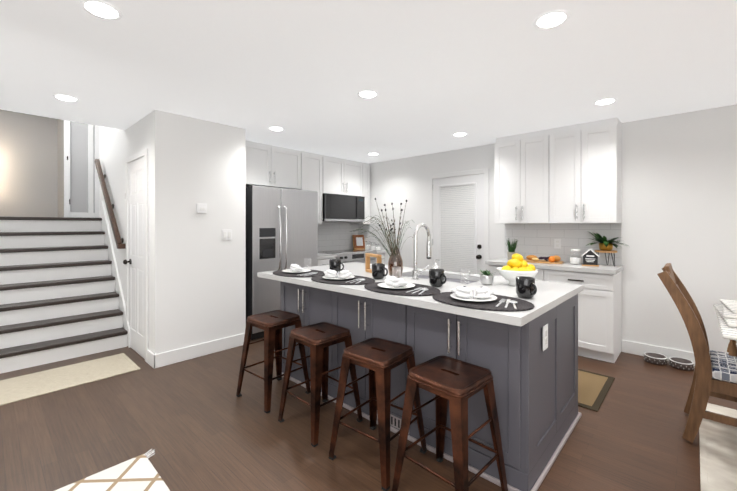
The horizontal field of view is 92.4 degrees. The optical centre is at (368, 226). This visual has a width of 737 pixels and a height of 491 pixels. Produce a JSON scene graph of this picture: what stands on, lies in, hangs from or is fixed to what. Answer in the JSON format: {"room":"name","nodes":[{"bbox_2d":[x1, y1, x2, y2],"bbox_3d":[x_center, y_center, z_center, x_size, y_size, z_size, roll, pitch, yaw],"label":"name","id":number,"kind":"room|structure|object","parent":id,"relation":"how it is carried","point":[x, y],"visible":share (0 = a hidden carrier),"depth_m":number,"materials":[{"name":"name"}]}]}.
{"room":"kitchen and dining room","nodes":[
{"label":"kitchen and dining room","id":0,"kind":"room"},
{"bbox_2d":[0,109,94,216],"bbox_3d":[-5.613,-1.339,6.406,1.600,2.552,2.850,0,0,43],"label":"wall","id":1,"kind":"structure","parent":0,"point":[31,165],"depth_m":6.54,"materials":[{"name":"grey paint"}]},
{"bbox_2d":[64,120,99,217],"bbox_3d":[-5.526,-1.173,6.360,1.510,2.120,2.800,0,0,43],"label":"trim","id":2,"kind":"structure","parent":1,"relation":"attached to","point":[89,214],"depth_m":6.08,"materials":[{"name":"white wood"}]},
{"bbox_2d":[100,126,129,327],"bbox_3d":[-3.164,-0.612,4.475,1.520,3.900,0.120,0,0,43],"label":"wall","id":3,"kind":"structure","parent":0,"point":[114,148],"depth_m":4.28,"materials":[{"name":"white paint"}]},
{"bbox_2d":[95,159,125,248],"bbox_3d":[-3.204,-0.325,4.371,1.239,1.156,0.086,0,0,43],"label":"handrail","id":4,"kind":"object","parent":3,"relation":"attached to","point":[114,226],"visible":0.92,"depth_m":4.26,"materials":[{"name":"brown wood"}]},
{"bbox_2d":[130,109,245,355],"bbox_3d":[-2.019,0.119,3.962,0.860,2.440,0.915,0,0,43],"label":"wall","id":5,"kind":"structure","parent":0,"point":[196,279],"depth_m":3.60,"materials":[{"name":"white paint"}]},
{"bbox_2d":[123,148,147,362],"bbox_3d":[-2.459,0.289,3.707,0.760,2.100,0.097,0,0,43],"label":"closet door","id":6,"kind":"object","parent":5,"relation":"in","point":[136,228],"visible":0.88,"depth_m":3.70,"materials":[{"name":"white wood"}]},
{"bbox_2d":[152,333,244,368],"bbox_3d":[-1.703,1.274,3.661,0.015,0.130,0.931,0,0,43],"label":"baseboard","id":7,"kind":"structure","parent":5,"relation":"attached to","point":[154,361],"depth_m":3.59,"materials":[{"name":"white wood"}]},
{"bbox_2d":[196,203,206,212],"bbox_3d":[-1.715,-0.181,3.637,0.025,0.100,0.100,0,0,43],"label":"thermostat","id":8,"kind":"object","parent":5,"relation":"attached to","point":[201,208],"visible":1,"depth_m":3.63,"materials":[{"name":"white plastic"}]},
{"bbox_2d":[222,230,231,239],"bbox_3d":[-1.537,0.096,3.841,0.011,0.115,0.110,0,0,43],"label":"switch plate","id":9,"kind":"object","parent":5,"relation":"attached to","point":[226,234],"visible":1,"depth_m":3.84,"materials":[{"name":"white plastic"}]},
{"bbox_2d":[0,337,736,490],"bbox_3d":[-1.645,1.393,1.493,13.700,0.100,9.500,0,0,43],"label":"floor","id":10,"kind":"structure","parent":0,"point":[197,424],"depth_m":2.25,"materials":[{"name":"brown wood"}]},
{"bbox_2d":[0,201,129,373],"bbox_3d":[-4.805,0.498,4.851,4.500,1.678,1.554,0,0,43],"label":"stairs","id":11,"kind":"structure","parent":10,"relation":"on","point":[61,299],"depth_m":3.91,"materials":[{"name":"white wood"}]},
{"bbox_2d":[0,353,139,405],"bbox_3d":[-2.908,1.333,2.889,0.600,0.014,1.660,0,0,43],"label":"area rug","id":12,"kind":"object","parent":10,"relation":"on","point":[20,388],"visible":1,"depth_m":3.10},
{"bbox_2d":[55,449,169,490],"bbox_3d":[-1.589,1.339,0.392,1.925,0.010,2.956,0,0,43],"label":"area rug","id":13,"kind":"object","parent":10,"relation":"on","point":[139,473],"visible":0.98,"depth_m":1.86,"materials":[{"name":"white fabric"}]},
{"bbox_2d":[236,310,310,412],"bbox_3d":[-0.754,1.028,2.813,0.412,0.625,0.412,0,0,40],"label":"stool","id":14,"kind":"object","parent":10,"relation":"on","point":[272,324],"visible":1,"depth_m":2.76,"materials":[{"name":"brown metal"}]},
{"bbox_2d":[246,185,317,339],"bbox_3d":[-1.260,0.432,4.666,0.802,1.810,0.971,0,0,43],"label":"refrigerator","id":15,"kind":"object","parent":10,"relation":"on","point":[281,228],"visible":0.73,"depth_m":4.29,"materials":[{"name":"grey metal"}]},
{"bbox_2d":[278,322,362,446],"bbox_3d":[-0.331,1.029,2.431,0.412,0.625,0.412,0,0,45],"label":"stool","id":16,"kind":"object","parent":10,"relation":"on","point":[319,339],"visible":0.94,"depth_m":2.39,"materials":[{"name":"brown metal"}]},
{"bbox_2d":[318,249,375,263],"bbox_3d":[-0.377,0.871,5.707,0.691,0.930,0.869,0,0,43],"label":"range","id":17,"kind":"object","parent":10,"relation":"on","point":[348,255],"visible":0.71,"depth_m":5.50,"materials":[{"name":"silver metal"}]},
{"bbox_2d":[318,249,385,265],"bbox_3d":[-0.463,0.876,5.643,0.668,0.920,1.530,0,0,43],"label":"base cabinet","id":18,"kind":"object","parent":10,"relation":"on","point":[323,258],"visible":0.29,"depth_m":5.10,"materials":[{"name":"white"}]},
{"bbox_2d":[352,235,364,249],"bbox_3d":[-0.163,0.284,6.244,0.224,0.254,0.115,0,0,-22],"label":"cookbook stand","id":19,"kind":"object","parent":18,"relation":"on","point":[358,242],"visible":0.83,"depth_m":6.23,"materials":[{"name":"brown wood"}]},
{"bbox_2d":[365,241,369,249],"bbox_3d":[-0.016,0.336,6.165,0.100,0.154,0.100,0,0,43],"label":"canister","id":20,"kind":"object","parent":18,"relation":"on","point":[367,246],"visible":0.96,"depth_m":6.13,"materials":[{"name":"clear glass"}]},
{"bbox_2d":[370,242,375,249],"bbox_3d":[0.072,0.346,6.083,0.100,0.134,0.100,0,0,43],"label":"canister","id":21,"kind":"object","parent":18,"relation":"on","point":[372,247],"visible":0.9,"depth_m":6.05,"materials":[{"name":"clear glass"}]},
{"bbox_2d":[375,244,380,250],"bbox_3d":[0.161,0.356,6.002,0.100,0.114,0.100,0,0,43],"label":"canister","id":22,"kind":"object","parent":18,"relation":"on","point":[377,248],"visible":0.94,"depth_m":5.98,"materials":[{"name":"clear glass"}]},
{"bbox_2d":[329,337,426,490],"bbox_3d":[0.058,1.029,2.071,0.412,0.625,0.412,0,0,39],"label":"stool","id":23,"kind":"object","parent":10,"relation":"on","point":[379,359],"visible":1,"depth_m":2.02,"materials":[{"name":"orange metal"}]},
{"bbox_2d":[273,275,581,490],"bbox_3d":[0.327,0.900,2.835,2.196,0.880,1.089,0,0,43],"label":"kitchen island","id":24,"kind":"object","parent":10,"relation":"on","point":[528,359],"depth_m":2.07,"materials":[{"name":"grey wood"}]},
{"bbox_2d":[257,263,424,290],"bbox_3d":[-0.226,0.439,3.326,0.980,0.040,1.240,0,0,43],"label":"island countertop","id":25,"kind":"structure","parent":24,"relation":"on","point":[357,269],"depth_m":3.10,"materials":[{"name":"white stone"}]},
{"bbox_2d":[273,264,324,276],"bbox_3d":[-0.614,0.379,3.126,0.410,0.081,0.560,0,0,-44],"label":"place setting","id":26,"kind":"object","parent":25,"relation":"on","point":[295,270],"visible":0.96,"depth_m":3.08,"materials":[{"name":"white ceramic"}]},
{"bbox_2d":[329,259,343,272],"bbox_3d":[-0.281,0.360,3.153,0.142,0.118,0.106,0,0,23],"label":"mug","id":27,"kind":"object","parent":25,"relation":"on","point":[335,264],"visible":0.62,"depth_m":3.12,"materials":[{"name":"black ceramic"}]},
{"bbox_2d":[365,253,381,272],"bbox_3d":[0.043,0.334,3.159,0.040,0.170,0.240,0,0,-27],"label":"decor","id":28,"kind":"object","parent":25,"relation":"on","point":[367,261],"visible":0.62,"depth_m":3.21,"materials":[{"name":"brown wood"}]},
{"bbox_2d":[329,267,479,306],"bbox_3d":[0.399,0.440,2.750,0.720,0.040,1.240,0,0,43],"label":"island countertop","id":29,"kind":"structure","parent":24,"relation":"on","point":[361,290],"depth_m":2.46,"materials":[{"name":"white stone"}]},
{"bbox_2d":[311,269,374,284],"bbox_3d":[-0.203,0.379,2.746,0.560,0.081,0.410,0,0,39],"label":"place setting","id":30,"kind":"object","parent":29,"relation":"on","point":[343,277],"visible":1,"depth_m":2.72,"materials":[{"name":"white ceramic"}]},
{"bbox_2d":[372,263,387,278],"bbox_3d":[0.093,0.361,2.805,0.142,0.118,0.106,0,0,33],"label":"mug","id":31,"kind":"object","parent":29,"relation":"on","point":[378,270],"visible":1,"depth_m":2.77,"materials":[{"name":"black ceramic"}]},
{"bbox_2d":[350,198,414,277],"bbox_3d":[0.155,0.092,2.972,0.597,0.656,0.766,0,0,43],"label":"vase","id":32,"kind":"object","parent":29,"relation":"on","point":[395,260],"visible":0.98,"depth_m":2.88,"materials":[{"name":"brown glass"}]},
{"bbox_2d":[432,259,439,268],"bbox_3d":[0.515,0.335,2.683,0.060,0.169,0.080,0,0,43],"label":"soap dispenser","id":33,"kind":"object","parent":29,"relation":"on","point":[435,266],"visible":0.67,"depth_m":2.66,"materials":[{"name":"white plastic"}]},
{"bbox_2d":[429,269,446,286],"bbox_3d":[0.485,0.361,2.448,0.106,0.118,0.142,0,0,-37],"label":"mug","id":34,"kind":"object","parent":29,"relation":"on","point":[437,277],"visible":1,"depth_m":2.42,"materials":[{"name":"black ceramic"}]},
{"bbox_2d":[409,276,582,326],"bbox_3d":[0.893,0.441,2.294,0.625,0.040,1.240,0,0,43],"label":"island countertop","id":35,"kind":"structure","parent":24,"relation":"on","point":[547,294],"depth_m":2.03,"materials":[{"name":"white stone"}]},
{"bbox_2d":[364,276,440,295],"bbox_3d":[0.216,0.380,2.360,0.560,0.081,0.410,0,0,45],"label":"place setting","id":36,"kind":"object","parent":35,"relation":"on","point":[392,285],"visible":1,"depth_m":2.31,"materials":[{"name":"black fabric"}]},
{"bbox_2d":[460,269,469,284],"bbox_3d":[0.697,0.365,2.556,0.072,0.110,0.072,0,0,43],"label":"glass","id":37,"kind":"object","parent":35,"relation":"on","point":[461,281],"visible":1,"depth_m":2.55,"materials":[{"name":"clear glass"}]},
{"bbox_2d":[432,286,534,310],"bbox_3d":[0.625,0.381,1.977,0.560,0.081,0.410,0,0,40],"label":"place setting","id":38,"kind":"object","parent":35,"relation":"on","point":[483,298],"visible":1,"depth_m":1.94,"materials":[{"name":"white ceramic"}]},
{"bbox_2d":[478,269,494,284],"bbox_3d":[0.862,0.367,2.552,0.132,0.107,0.130,0,0,43],"label":"succulent pot","id":39,"kind":"object","parent":35,"relation":"on","point":[486,277],"visible":1,"depth_m":2.52,"materials":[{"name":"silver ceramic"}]},
{"bbox_2d":[497,253,537,285],"bbox_3d":[1.059,0.308,2.521,0.273,0.224,0.273,0,0,43],"label":"lemon bowl","id":40,"kind":"object","parent":35,"relation":"on","point":[515,267],"visible":0.9,"depth_m":2.47,"materials":[{"name":"white ceramic"}]},
{"bbox_2d":[516,276,536,298],"bbox_3d":[0.927,0.362,2.060,0.106,0.118,0.141,0,0,-17],"label":"mug","id":41,"kind":"object","parent":35,"relation":"on","point":[526,287],"visible":1,"depth_m":2.03,"materials":[{"name":"black ceramic"}]},
{"bbox_2d":[392,356,507,490],"bbox_3d":[0.404,1.030,1.753,0.412,0.625,0.412,0,0,-44],"label":"stool","id":42,"kind":"object","parent":10,"relation":"on","point":[456,383],"visible":1,"depth_m":1.72,"materials":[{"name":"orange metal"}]},
{"bbox_2d":[485,258,623,362],"bbox_3d":[2.050,0.879,3.988,1.290,0.920,0.557,0,0,43],"label":"base cabinet","id":43,"kind":"object","parent":10,"relation":"on","point":[599,312],"visible":0.46,"depth_m":3.53,"materials":[{"name":"white wood"}]},
{"bbox_2d":[506,239,517,259],"bbox_3d":[1.778,0.281,4.384,0.153,0.270,0.136,0,0,43],"label":"grass plant","id":44,"kind":"object","parent":43,"relation":"on","point":[511,250],"visible":1,"depth_m":4.37,"materials":[{"name":"green plant"}]},
{"bbox_2d":[524,255,563,263],"bbox_3d":[2.001,0.374,4.074,0.420,0.085,0.240,0,0,35],"label":"board","id":45,"kind":"object","parent":43,"relation":"on","point":[555,259],"visible":1,"depth_m":4.01,"materials":[{"name":"brown wood"}]},
{"bbox_2d":[569,249,581,263],"bbox_3d":[2.278,0.334,3.887,0.120,0.165,0.120,0,0,43],"label":"glass jar","id":46,"kind":"object","parent":43,"relation":"on","point":[576,260],"visible":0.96,"depth_m":3.85,"materials":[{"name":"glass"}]},
{"bbox_2d":[581,248,599,266],"bbox_3d":[2.321,0.325,3.698,0.162,0.184,0.040,0,0,31],"label":"sign","id":47,"kind":"object","parent":43,"relation":"on","point":[590,256],"visible":1,"depth_m":3.69,"materials":[{"name":"black"}]},
{"bbox_2d":[586,231,625,266],"bbox_3d":[2.499,0.234,3.698,0.403,0.365,0.358,0,0,43],"label":"potted plant","id":48,"kind":"object","parent":43,"relation":"on","point":[605,245],"visible":0.98,"depth_m":3.68,"materials":[{"name":"green plant"}]},
{"bbox_2d":[578,369,614,411],"bbox_3d":[1.576,1.335,3.135,0.910,0.010,0.760,0,0,43],"label":"kitchen mat","id":49,"kind":"object","parent":10,"relation":"on","point":[593,389],"visible":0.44,"depth_m":2.90,"materials":[{"name":"brown fabric"}]},
{"bbox_2d":[644,352,667,364],"bbox_3d":[2.825,1.306,3.479,0.182,0.068,0.182,0,0,43],"label":"pet bowl","id":50,"kind":"object","parent":10,"relation":"on","point":[655,358],"visible":1,"depth_m":3.45,"materials":[{"name":"grey ceramic"}]},
{"bbox_2d":[669,357,693,370],"bbox_3d":[2.965,1.306,3.350,0.182,0.068,0.182,0,0,43],"label":"pet bowl","id":51,"kind":"object","parent":10,"relation":"on","point":[679,363],"visible":1,"depth_m":3.32,"materials":[{"name":"grey ceramic"}]},
{"bbox_2d":[699,403,736,490],"bbox_3d":[2.764,1.339,0.522,3.310,0.012,2.860,0,0,43],"label":"dining rug","id":52,"kind":"object","parent":10,"relation":"on","point":[718,455],"depth_m":2.07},
{"bbox_2d":[657,263,736,442],"bbox_3d":[2.267,0.800,2.238,0.654,1.073,0.460,0,0,43],"label":"dining chair","id":53,"kind":"object","parent":52,"relation":"on","point":[715,374],"visible":1,"depth_m":2.17,"materials":[{"name":"brown wood"}]},
{"bbox_3d":[2.373,0.970,1.373,1.230,0.724,1.870,0,0,43],"label":"dining table","id":54,"kind":"object","parent":52,"relation":"on","visible":0},
{"bbox_2d":[713,299,736,356],"bbox_3d":[2.406,0.677,2.042,0.569,0.319,0.920,0,0,43],"label":"throw blanket","id":55,"kind":"object","parent":54,"relation":"on","point":[726,312],"visible":1,"depth_m":2.17,"materials":[{"name":"white fabric"}]},
{"bbox_2d":[0,0,736,162],"bbox_3d":[-1.645,-1.877,1.488,13.700,1.560,9.500,0,0,43],"label":"ceiling","id":56,"kind":"structure","parent":0,"point":[435,74],"depth_m":2.42,"materials":[{"name":"white paint"}]},
{"bbox_2d":[53,94,78,101],"bbox_3d":[-2.580,-1.096,3.014,0.186,0.008,0.166,0,0,43],"label":"recessed light","id":57,"kind":"object","parent":56,"relation":"in","point":[63,97],"depth_m":3.02,"materials":[{"name":"white"}]},
{"bbox_2d":[79,0,122,19],"bbox_3d":[-1.347,-1.094,1.781,0.183,0.008,0.173,0,0,43],"label":"recessed light","id":58,"kind":"object","parent":56,"relation":"in","point":[108,11],"depth_m":1.78,"materials":[{"name":"white"}]},
{"bbox_2d":[269,126,283,130],"bbox_3d":[-1.033,-1.097,3.974,0.174,0.008,0.168,0,0,43],"label":"recessed light","id":59,"kind":"object","parent":56,"relation":"in","point":[274,128],"depth_m":3.97,"materials":[{"name":"white"}]},
{"bbox_2d":[357,90,377,97],"bbox_3d":[-0.006,-1.096,2.929,0.177,0.008,0.172,0,0,43],"label":"recessed light","id":60,"kind":"object","parent":56,"relation":"in","point":[365,93],"depth_m":2.93,"materials":[{"name":"white"}]},
{"bbox_2d":[452,132,466,136],"bbox_3d":[1.089,-1.098,4.215,0.164,0.008,0.174,0,0,43],"label":"recessed light","id":61,"kind":"object","parent":56,"relation":"in","point":[458,134],"depth_m":4.22,"materials":[{"name":"white"}]},
{"bbox_2d":[533,9,569,28],"bbox_3d":[0.968,-1.094,1.868,0.173,0.008,0.179,0,0,43],"label":"recessed light","id":62,"kind":"object","parent":56,"relation":"in","point":[554,18],"depth_m":1.86,"materials":[{"name":"white"}]},
{"bbox_2d":[593,98,616,104],"bbox_3d":[2.078,-1.096,3.105,0.167,0.008,0.185,0,0,43],"label":"recessed light","id":63,"kind":"object","parent":56,"relation":"in","point":[605,101],"depth_m":3.10,"materials":[{"name":"white"}]},
{"bbox_2d":[369,104,736,352],"bbox_3d":[3.193,0.120,3.382,9.150,2.440,0.100,0,0,43],"label":"wall","id":64,"kind":"structure","parent":0,"point":[679,192],"depth_m":3.58,"materials":[{"name":"white paint"}]},
{"bbox_2d":[429,168,488,273],"bbox_3d":[1.259,0.279,5.061,0.950,2.115,0.114,0,0,43],"label":"door","id":65,"kind":"structure","parent":64,"relation":"attached to","point":[480,181],"depth_m":4.97,"materials":[{"name":"white wood"}]},
{"bbox_2d":[554,239,560,248],"bbox_3d":[2.236,0.208,4.181,0.072,0.116,0.008,0,0,43],"label":"outlet","id":66,"kind":"object","parent":64,"relation":"attached to","point":[557,243],"visible":1,"depth_m":4.18,"materials":[{"name":"white plastic"}]},
{"bbox_2d":[495,117,621,223],"bbox_3d":[2.115,-0.566,4.056,1.250,1.068,0.367,0,0,43],"label":"upper cabinet","id":67,"kind":"object","parent":64,"relation":"attached to","point":[568,174],"visible":1,"depth_m":3.87,"materials":[{"name":"white wood"}]},
{"bbox_2d":[505,223,621,264],"bbox_3d":[2.238,0.193,4.190,1.250,0.450,0.008,0,0,43],"label":"backsplash","id":68,"kind":"structure","parent":64,"relation":"attached to","point":[536,239],"depth_m":4.14,"materials":[{"name":"tile"}]},
{"bbox_2d":[621,340,694,365],"bbox_3d":[4.562,1.277,2.044,5.080,0.130,0.016,0,0,43],"label":"baseboard","id":69,"kind":"structure","parent":64,"relation":"attached to","point":[631,347],"depth_m":3.58,"materials":[{"name":"white wood"}]},
{"bbox_3d":[-1.107,0.116,5.512,0.100,2.440,2.600,0,0,43],"label":"wall","id":70,"kind":"structure","parent":0,"visible":0},
{"bbox_2d":[246,140,369,223],"bbox_3d":[-0.898,-0.568,5.390,0.368,1.068,2.486,0,0,43],"label":"upper cabinet","id":71,"kind":"object","parent":70,"relation":"attached to","point":[267,165],"visible":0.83,"depth_m":5.19,"materials":[{"name":"white wood"}]},
{"bbox_2d":[323,193,364,221],"bbox_3d":[-0.491,-0.287,5.810,0.395,0.425,0.871,0,0,43],"label":"microwave","id":72,"kind":"object","parent":71,"relation":"attached to","point":[342,208],"visible":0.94,"depth_m":5.66,"materials":[{"name":"black"}]},
{"bbox_2d":[318,222,385,250],"bbox_3d":[-0.469,0.171,5.651,0.650,0.490,1.530,0,0,43],"label":"backsplash","id":73,"kind":"structure","parent":70,"relation":"attached to","point":[334,235],"depth_m":6.08,"materials":[{"name":"tile"}]}
]}

